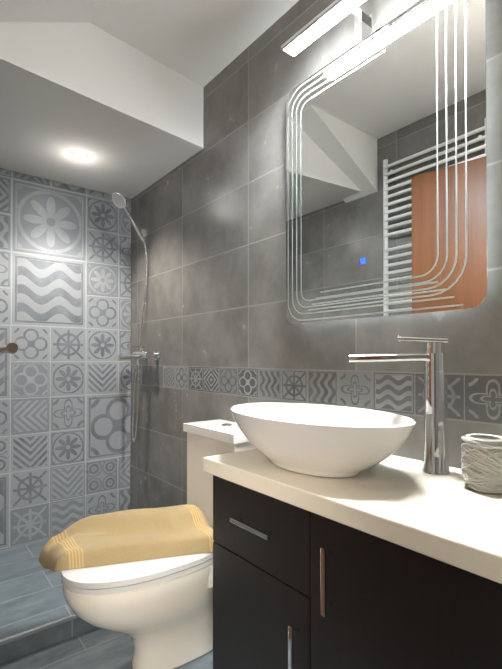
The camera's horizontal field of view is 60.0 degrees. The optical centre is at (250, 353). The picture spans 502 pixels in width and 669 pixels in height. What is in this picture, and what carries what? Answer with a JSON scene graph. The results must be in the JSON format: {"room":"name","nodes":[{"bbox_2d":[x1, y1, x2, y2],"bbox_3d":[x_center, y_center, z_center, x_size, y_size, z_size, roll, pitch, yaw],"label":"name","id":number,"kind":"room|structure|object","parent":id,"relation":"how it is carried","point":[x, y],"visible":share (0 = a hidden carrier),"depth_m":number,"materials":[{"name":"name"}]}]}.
{"room":"bathroom","nodes":[
{"label":"bathroom","id":0,"kind":"room"},
{"bbox_2d":[0,0,101,22],"bbox_3d":[-0.902,-1.233,1.617,0.620,0.340,0.260,0,-1,-38],"label":"ceiling","id":1,"kind":"structure","parent":0,"point":[79,11],"depth_m":1.65,"materials":[{"name":"white paint"}]},
{"bbox_2d":[0,168,130,548],"bbox_3d":[-1.380,-0.092,2.617,1.332,2.600,0.100,0,-1,-38],"label":"wall","id":2,"kind":"structure","parent":0,"point":[65,327],"depth_m":2.71,"materials":[{"name":"tile"}]},
{"bbox_2d":[0,22,203,198],"bbox_3d":[-0.974,-1.237,2.199,1.232,0.320,1.080,0,-1,-38],"label":"ceiling","id":3,"kind":"structure","parent":0,"point":[127,119],"depth_m":2.04,"materials":[{"name":"white paint"}]},
{"bbox_2d":[70,152,87,159],"bbox_3d":[-0.931,-1.079,2.358,0.092,0.016,0.092,0,-1,-38],"label":"recessed light","id":4,"kind":"object","parent":3,"relation":"in","point":[77,155],"visible":0.96,"depth_m":2.37,"materials":[{"name":"white plastic"}]},
{"bbox_2d":[0,627,212,668],"bbox_3d":[-0.698,1.215,0.942,2.532,0.050,3.550,0,-1,-38],"label":"floor","id":5,"kind":"structure","parent":0,"point":[97,648],"depth_m":1.73,"materials":[{"name":"tile"}]},
{"bbox_2d":[0,537,95,663],"bbox_3d":[-1.019,1.161,2.231,1.232,0.086,0.934,0,-1,-38],"label":"step","id":6,"kind":"structure","parent":5,"relation":"on","point":[36,612],"depth_m":1.92,"materials":[{"name":"tile"}]},
{"bbox_2d":[63,432,255,668],"bbox_3d":[-0.336,0.776,1.733,0.775,0.845,0.376,0,-1,-38],"label":"toilet","id":7,"kind":"object","parent":5,"relation":"on","point":[167,624],"visible":0.54,"depth_m":1.62,"materials":[{"name":"beige ceramic"}]},
{"bbox_2d":[61,552,212,594],"bbox_3d":[-0.411,0.776,1.673,0.596,0.043,0.384,0,-1,-38],"label":"seat","id":8,"kind":"object","parent":7,"relation":"on","point":[113,578],"visible":0.42,"depth_m":1.50,"materials":[{"name":"white plastic"}]},
{"bbox_2d":[38,504,213,572],"bbox_3d":[-0.447,0.714,1.683,0.726,0.168,0.222,0,-1,-16],"label":"towel","id":9,"kind":"object","parent":8,"relation":"on","point":[126,536],"visible":0.94,"depth_m":1.65,"materials":[{"name":"yellow fabric"}]},
{"bbox_2d":[183,419,248,443],"bbox_3d":[-0.111,0.332,1.916,0.204,0.046,0.394,0,-1,-38],"label":"lid","id":10,"kind":"object","parent":7,"relation":"on","point":[225,431],"visible":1,"depth_m":1.85,"materials":[{"name":"white ceramic"}]},
{"bbox_2d":[213,475,501,668],"bbox_3d":[0.554,0.774,0.840,0.496,0.831,1.614,0,-1,-38],"label":"bathroom vanity","id":11,"kind":"object","parent":5,"relation":"on","point":[294,587],"visible":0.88,"depth_m":0.96,"materials":[{"name":"black wood"}]},
{"bbox_2d":[203,449,501,583],"bbox_3d":[0.550,0.336,0.857,0.488,0.044,1.637,0,-1,-38],"label":"countertop","id":12,"kind":"structure","parent":11,"relation":"on","point":[452,519],"depth_m":0.93,"materials":[{"name":"white stone"}]},
{"bbox_2d":[230,403,415,477],"bbox_3d":[0.173,0.241,1.229,0.371,0.153,0.600,0,-1,-38],"label":"sink","id":13,"kind":"object","parent":12,"relation":"in","point":[331,441],"visible":1,"depth_m":1.08,"materials":[{"name":"white ceramic"}]},
{"bbox_2d":[349,336,450,474],"bbox_3d":[0.403,0.135,1.189,0.200,0.364,0.220,0,-1,-38],"label":"faucet","id":14,"kind":"object","parent":12,"relation":"on","point":[435,442],"visible":1,"depth_m":1.15,"materials":[{"name":"silver metal"}]},
{"bbox_2d":[461,434,501,492],"bbox_3d":[0.545,0.254,1.014,0.101,0.122,0.101,0,-1,-38],"label":"jar","id":15,"kind":"object","parent":12,"relation":"on","point":[481,462],"visible":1,"depth_m":0.98,"materials":[{"name":"white ceramic"}]},
{"bbox_2d":[90,0,298,86],"bbox_3d":[-0.698,-1.449,0.970,2.532,0.080,3.550,0,-1,-38],"label":"ceiling","id":16,"kind":"structure","parent":0,"point":[202,43],"depth_m":1.87,"materials":[{"name":"white paint"}]},
{"bbox_2d":[130,0,501,508],"bbox_3d":[0.254,-0.102,1.712,0.100,2.600,3.550,0,-1,-38],"label":"wall","id":17,"kind":"structure","parent":0,"point":[222,334],"depth_m":1.93,"materials":[{"name":"tile"}]},
{"bbox_2d":[112,192,159,441],"bbox_3d":[-0.746,-0.192,2.675,0.268,1.516,0.275,0,-1,-38],"label":"shower","id":18,"kind":"object","parent":17,"relation":"attached to","point":[119,200],"visible":1,"depth_m":2.71,"materials":[{"name":"silver metal"}]},
{"bbox_2d":[281,0,374,56],"bbox_3d":[0.335,-1.078,1.407,0.166,0.086,0.521,0,-1,-38],"label":"lamp","id":19,"kind":"object","parent":17,"relation":"attached to","point":[325,20],"visible":0.96,"depth_m":1.44,"materials":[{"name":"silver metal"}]},
{"bbox_2d":[286,0,487,323],"bbox_3d":[0.388,-0.581,1.443,0.030,0.926,0.762,0,-1,-38],"label":"mirror","id":20,"kind":"object","parent":17,"relation":"attached to","point":[386,169],"visible":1,"depth_m":1.35,"materials":[{"name":"clear glass"}]},
{"bbox_3d":[-0.213,0.042,0.159,0.122,2.280,0.920,0,-1,-38],"label":"door frame","id":21,"kind":"structure","parent":0,"visible":0},
{"bbox_2d":[0,342,17,353],"bbox_3d":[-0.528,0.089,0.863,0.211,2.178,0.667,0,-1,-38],"label":"door handle","id":22,"kind":"structure","parent":21,"relation":"attached to","point":[11,348],"depth_m":1.01,"materials":[{"name":"brown metal"}]}
]}

